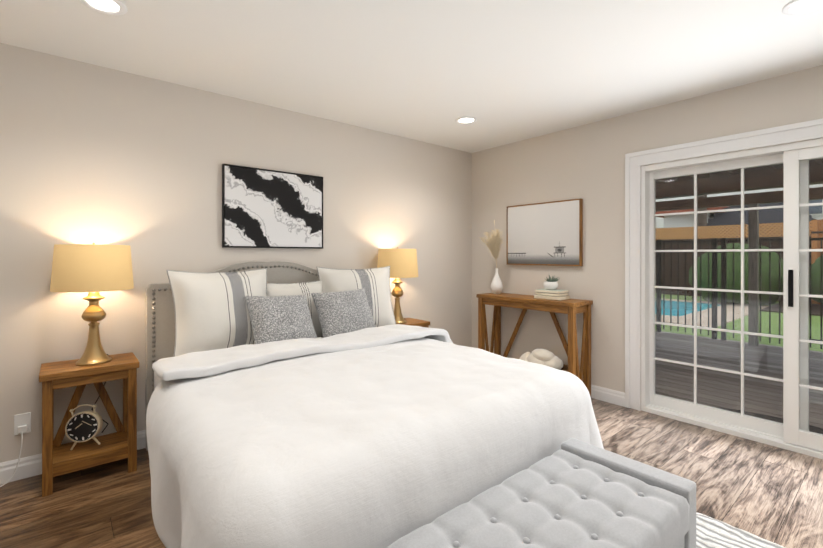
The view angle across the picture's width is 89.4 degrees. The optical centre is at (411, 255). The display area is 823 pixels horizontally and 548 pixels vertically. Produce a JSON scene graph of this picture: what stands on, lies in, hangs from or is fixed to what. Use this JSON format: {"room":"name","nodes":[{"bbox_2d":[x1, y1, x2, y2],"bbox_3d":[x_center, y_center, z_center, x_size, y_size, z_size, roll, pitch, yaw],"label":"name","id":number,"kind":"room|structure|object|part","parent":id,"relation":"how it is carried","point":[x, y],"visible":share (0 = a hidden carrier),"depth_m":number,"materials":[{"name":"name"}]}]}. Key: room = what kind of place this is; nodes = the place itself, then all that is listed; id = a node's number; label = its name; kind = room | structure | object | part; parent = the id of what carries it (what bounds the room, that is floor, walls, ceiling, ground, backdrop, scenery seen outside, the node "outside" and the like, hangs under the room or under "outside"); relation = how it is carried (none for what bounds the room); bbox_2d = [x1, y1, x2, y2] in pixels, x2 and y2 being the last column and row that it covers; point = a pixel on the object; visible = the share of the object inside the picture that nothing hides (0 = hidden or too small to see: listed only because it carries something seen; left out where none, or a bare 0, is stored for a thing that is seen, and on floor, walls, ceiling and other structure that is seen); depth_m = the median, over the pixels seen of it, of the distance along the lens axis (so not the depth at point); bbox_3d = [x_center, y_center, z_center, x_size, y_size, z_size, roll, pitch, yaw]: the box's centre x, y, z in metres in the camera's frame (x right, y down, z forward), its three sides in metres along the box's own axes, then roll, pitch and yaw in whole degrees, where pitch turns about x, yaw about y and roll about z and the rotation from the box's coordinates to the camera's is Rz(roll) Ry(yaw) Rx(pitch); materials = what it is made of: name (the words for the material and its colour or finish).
{"room":"bedroom","nodes":[
{"label":"bedroom","id":0,"kind":"room"},
{"bbox_2d":[0,43,471,462],"bbox_3d":[-1.508,0.040,3.051,5.920,2.440,0.160,0,0,-40],"label":"wall","id":1,"kind":"structure","parent":0,"point":[96,154],"depth_m":2.75,"materials":[{"name":"beige paint"}]},
{"bbox_2d":[0,412,30,486],"bbox_3d":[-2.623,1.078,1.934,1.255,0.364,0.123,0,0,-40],"label":"electrical outlet","id":2,"kind":"object","parent":1,"relation":"attached to","point":[22,422],"depth_m":2.34,"materials":[{"name":"white plastic"}]},
{"bbox_3d":[-2.626,1.125,1.914,1.223,0.270,0.096,0,0,-40],"label":"electrical outlet with cord","id":3,"kind":"part","parent":2,"relation":"part of","materials":[{"name":"white plastic"}]},
{"bbox_2d":[0,430,145,484],"bbox_3d":[-1.451,1.203,2.985,5.600,0.114,0.016,0,0,-40],"label":"baseboard","id":4,"kind":"structure","parent":1,"relation":"attached to","point":[29,466],"depth_m":2.36,"materials":[{"name":"white wood"}]},
{"bbox_2d":[222,164,322,248],"bbox_3d":[-1.069,-0.365,3.290,0.804,0.609,0.035,0,0,-40],"label":"art","id":5,"kind":"object","parent":1,"relation":"attached to","point":[264,208],"visible":1,"depth_m":3.25,"materials":[{"name":"black"}]},
{"bbox_2d":[0,398,822,547],"bbox_3d":[0.148,1.322,1.074,5.920,0.120,5.320,0,0,-40],"label":"floor","id":6,"kind":"structure","parent":0,"point":[773,494],"depth_m":2.23,"materials":[{"name":"brown wood"}]},
{"bbox_2d":[39,352,139,496],"bbox_3d":[-1.862,0.941,2.417,0.440,0.640,0.315,0,0,-40],"label":"nightstand","id":7,"kind":"object","parent":6,"relation":"on","point":[58,458],"visible":1,"depth_m":2.37,"materials":[{"name":"brown wood"}]},
{"bbox_2d":[65,404,102,449],"bbox_3d":[-1.879,0.977,2.389,0.164,0.241,0.058,-6,-6,-18],"label":"alarm clock","id":8,"kind":"object","parent":7,"relation":"in","point":[84,426],"visible":1,"depth_m":2.37,"materials":[{"name":"beige paint"}]},
{"bbox_2d":[50,242,133,432],"bbox_3d":[-1.854,0.506,2.429,0.389,1.172,0.389,0,0,-40],"label":"lamp","id":9,"kind":"object","parent":7,"relation":"on","point":[93,269],"depth_m":2.32,"materials":[{"name":"beige fabric"}]},
{"bbox_3d":[-1.894,0.852,2.534,0.087,0.481,0.125,0,0,-40],"label":"lamp cord","id":10,"kind":"part","parent":9,"relation":"part of","materials":[{"name":"plastic"}]},
{"bbox_2d":[145,261,603,547],"bbox_3d":[-0.331,0.653,2.445,2.182,1.215,2.245,0,0,-40],"label":"bed","id":11,"kind":"object","parent":6,"relation":"on","point":[385,436],"visible":0.94,"depth_m":1.56,"materials":[{"name":"fabric"}]},
{"bbox_2d":[166,268,266,356],"bbox_3d":[-1.240,0.363,2.763,0.649,0.572,0.228,0,-17,-42],"label":"pillow","id":12,"kind":"object","parent":11,"relation":"on","point":[211,310],"visible":0.9,"depth_m":2.63,"materials":[{"name":"white fabric"}]},
{"bbox_3d":[-0.457,0.791,2.420,1.520,0.260,1.963,0,0,-40],"label":"mattress","id":13,"kind":"part","parent":11,"relation":"part of","materials":[{"name":"white fabric"}]},
{"bbox_2d":[244,294,316,343],"bbox_3d":[-0.868,0.457,2.817,0.446,0.437,0.178,3,-36,-42],"label":"pillow","id":14,"kind":"object","parent":11,"relation":"on","point":[276,318],"visible":0.85,"depth_m":2.74,"materials":[{"name":"grey fabric"}]},
{"bbox_2d":[267,280,322,336],"bbox_3d":[-0.875,0.414,3.137,0.553,0.456,0.138,0,-12,-38],"label":"pillow","id":15,"kind":"object","parent":11,"relation":"on","point":[307,289],"visible":0.25,"depth_m":3.15,"materials":[{"name":"white fabric"}]},
{"bbox_2d":[311,288,375,337],"bbox_3d":[-0.490,0.453,3.113,0.446,0.437,0.173,-2,-31,-35],"label":"pillow","id":16,"kind":"object","parent":11,"relation":"on","point":[340,312],"visible":0.69,"depth_m":3.04,"materials":[{"name":"grey fabric"}]},
{"bbox_2d":[316,266,395,337],"bbox_3d":[-0.436,0.361,3.407,0.649,0.572,0.230,0,-17,-27],"label":"pillow","id":17,"kind":"object","parent":11,"relation":"on","point":[374,283],"visible":0.48,"depth_m":3.38,"materials":[{"name":"white fabric"}]},
{"bbox_2d":[402,318,429,327],"bbox_3d":[-0.091,0.940,3.899,0.440,0.640,0.315,0,0,-40],"label":"nightstand","id":18,"kind":"object","parent":6,"relation":"on","point":[416,322],"visible":0.17,"depth_m":3.89,"materials":[{"name":"brown wood"}]},
{"bbox_2d":[377,247,417,323],"bbox_3d":[-0.130,0.269,3.859,0.389,0.700,0.389,0,0,-40],"label":"lamp","id":19,"kind":"object","parent":18,"relation":"on","point":[402,263],"visible":0.92,"depth_m":3.72,"materials":[{"name":"beige fabric"}]},
{"bbox_2d":[476,293,592,396],"bbox_3d":[1.134,0.827,3.976,0.327,0.865,1.065,0,0,-40],"label":"console table","id":20,"kind":"object","parent":6,"relation":"on","point":[571,308],"visible":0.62,"depth_m":3.75,"materials":[{"name":"brown wood"}]},
{"bbox_2d":[480,220,502,293],"bbox_3d":[0.838,0.016,4.245,0.218,0.755,0.259,0,0,-40],"label":"vase","id":21,"kind":"object","parent":20,"relation":"on","point":[494,241],"visible":1,"depth_m":4.23,"materials":[{"name":"white ceramic"}]},
{"bbox_2d":[534,289,569,300],"bbox_3d":[1.284,0.352,3.804,0.199,0.083,0.266,0,0,-40],"label":"books","id":22,"kind":"object","parent":20,"relation":"on","point":[558,294],"visible":0.98,"depth_m":3.73,"materials":[{"name":"beige paper"}]},
{"bbox_2d":[543,275,558,289],"bbox_3d":[1.281,0.239,3.803,0.150,0.142,0.151,0,0,-40],"label":"plant pot","id":23,"kind":"object","parent":22,"relation":"on","point":[550,284],"visible":1,"depth_m":3.77,"materials":[{"name":"white ceramic"}]},
{"bbox_2d":[387,438,695,547],"bbox_3d":[0.402,1.033,1.277,1.210,0.457,0.484,0,0,-40],"label":"bench","id":24,"kind":"object","parent":6,"relation":"on","point":[573,493],"visible":1,"depth_m":1.36,"materials":[{"name":"fabric"}]},
{"bbox_2d":[520,349,567,371],"bbox_3d":[1.203,1.056,3.837,0.256,0.407,0.563,0,0,-40],"label":"basket","id":25,"kind":"object","parent":6,"relation":"on","point":[545,357],"visible":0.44,"depth_m":3.74,"materials":[{"name":"fabric"}]},
{"bbox_2d":[696,513,785,547],"bbox_3d":[0.959,1.251,0.447,2.738,0.022,1.899,0,0,-40],"label":"rug","id":26,"kind":"object","parent":6,"relation":"on","point":[712,532],"visible":0.65,"depth_m":1.84,"materials":[{"name":"white fabric"}]},
{"bbox_2d":[0,0,822,152],"bbox_3d":[0.148,-1.238,1.072,5.920,0.120,5.320,0,0,-40],"label":"ceiling","id":27,"kind":"structure","parent":0,"point":[503,72],"depth_m":2.41,"materials":[{"name":"white paint"}]},
{"bbox_2d":[79,0,127,15],"bbox_3d":[-1.436,-1.174,1.936,0.189,0.010,0.189,0,0,5],"label":"recessed light","id":28,"kind":"object","parent":27,"relation":"in","point":[119,7],"depth_m":1.96,"materials":[{"name":"white"}]},
{"bbox_2d":[455,116,476,123],"bbox_3d":[0.473,-1.175,3.613,0.189,0.010,0.189,0,0,5],"label":"recessed light","id":29,"kind":"object","parent":27,"relation":"in","point":[468,119],"depth_m":3.60,"materials":[{"name":"white"}]},
{"bbox_2d":[782,0,822,15],"bbox_3d":[1.851,-1.174,1.936,0.189,0.010,0.189,0,0,5],"label":"recessed light","id":30,"kind":"object","parent":27,"relation":"in","point":[795,7],"depth_m":1.96,"materials":[{"name":"white"}]},
{"bbox_2d":[472,111,640,392],"bbox_3d":[1.339,0.039,4.137,0.160,2.440,1.830,0,0,-40],"label":"wall","id":31,"kind":"structure","parent":0,"point":[586,163],"depth_m":3.88,"materials":[{"name":"beige paint"}]},
{"bbox_2d":[506,198,582,265],"bbox_3d":[1.272,-0.211,4.061,0.040,0.609,0.814,0,0,-40],"label":"art","id":32,"kind":"object","parent":31,"relation":"attached to","point":[548,233],"visible":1,"depth_m":4.00,"materials":[{"name":"white paper"}]},
{"bbox_2d":[591,385,624,406],"bbox_3d":[1.242,1.202,4.118,0.016,0.114,1.695,0,0,-40],"label":"baseboard","id":33,"kind":"structure","parent":31,"relation":"attached to","point":[597,392],"depth_m":3.57,"materials":[{"name":"white wood"}]},
{"bbox_2d":[625,118,822,458],"bbox_3d":[2.507,0.208,2.715,0.174,2.105,2.080,0,0,-40],"label":"door frame","id":34,"kind":"structure","parent":31,"relation":"attached to","point":[792,432],"depth_m":2.97,"materials":[{"name":"white plastic"}]},
{"bbox_2d":[641,65,822,165],"bbox_3d":[2.521,-0.954,2.725,0.160,0.450,1.850,0,0,-40],"label":"wall","id":35,"kind":"structure","parent":0,"point":[790,98],"depth_m":2.89,"materials":[{"name":"beige paint"}]},
{"label":"outside","id":36,"kind":"structure","parent":0,"visible":0},
{"bbox_2d":[655,331,822,427],"bbox_3d":[4.288,1.399,3.888,4.040,0.220,14.000,0,0,-40],"label":"floor","id":37,"kind":"structure","parent":36,"point":[771,390],"depth_m":4.51,"materials":[{"name":"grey wood"}]},
{"bbox_2d":[655,158,822,345],"bbox_3d":[4.422,-0.046,3.999,4.390,2.670,14.000,0,0,-40],"label":"patio cover","id":38,"kind":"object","parent":37,"relation":"on","point":[662,190],"depth_m":5.97,"materials":[{"name":"brown wood"}]},
{"bbox_2d":[655,238,822,348],"bbox_3d":[5.765,0.508,5.128,0.078,1.560,13.008,0,0,-40],"label":"fence","id":39,"kind":"object","parent":37,"relation":"on","point":[724,241],"depth_m":6.41,"materials":[{"name":"black metal"}]},
{"bbox_2d":[712,406,822,433],"bbox_3d":[2.712,1.284,3.083,0.550,0.012,1.500,0,0,-40],"label":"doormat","id":40,"kind":"object","parent":37,"relation":"on","point":[779,420],"depth_m":3.29,"materials":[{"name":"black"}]},
{"bbox_2d":[655,294,822,351],"bbox_3d":[25.305,1.530,25.394,55.800,0.220,80.000,0,0,-40],"label":"ground","id":41,"kind":"structure","parent":36,"point":[814,326],"depth_m":8.10,"materials":[{"name":"green plant"}]},
{"bbox_2d":[697,195,706,225],"bbox_3d":[11.287,-3.568,16.197,0.514,10.008,0.316,0,0,-40],"label":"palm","id":42,"kind":"object","parent":41,"relation":"on","point":[703,216],"depth_m":15.99,"materials":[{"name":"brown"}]},
{"bbox_2d":[689,243,782,304],"bbox_3d":[9.774,0.526,12.466,2.355,1.811,2.464,0,0,-40],"label":"hedge","id":43,"kind":"object","parent":41,"relation":"on","point":[764,285],"depth_m":11.68,"materials":[{"name":"green plant"}]},
{"bbox_2d":[655,219,822,303],"bbox_3d":[11.592,0.192,12.609,0.400,2.480,30.000,0,0,-40],"label":"fence","id":44,"kind":"object","parent":41,"relation":"on","point":[776,231],"depth_m":14.54,"materials":[{"name":"brown wood"}]},
{"bbox_2d":[655,184,822,227],"bbox_3d":[20.531,-2.464,18.786,16.600,7.780,41.000,0,0,-40],"label":"houses","id":45,"kind":"structure","parent":41,"relation":"on","point":[689,220],"depth_m":17.25,"materials":[{"name":"white paint"}]},
{"bbox_2d":[655,298,822,327],"bbox_3d":[9.810,1.420,9.162,7.200,0.030,23.000,0,0,-40],"label":"swimming pool","id":46,"kind":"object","parent":41,"relation":"on","point":[737,313],"depth_m":10.54,"materials":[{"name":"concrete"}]},
{"bbox_2d":[809,255,822,303],"bbox_3d":[11.638,0.524,10.252,2.340,1.747,3.038,0,0,-40],"label":"hedge","id":47,"kind":"object","parent":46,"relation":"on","point":[813,271],"depth_m":10.72,"materials":[{"name":"green plant"}]}
]}

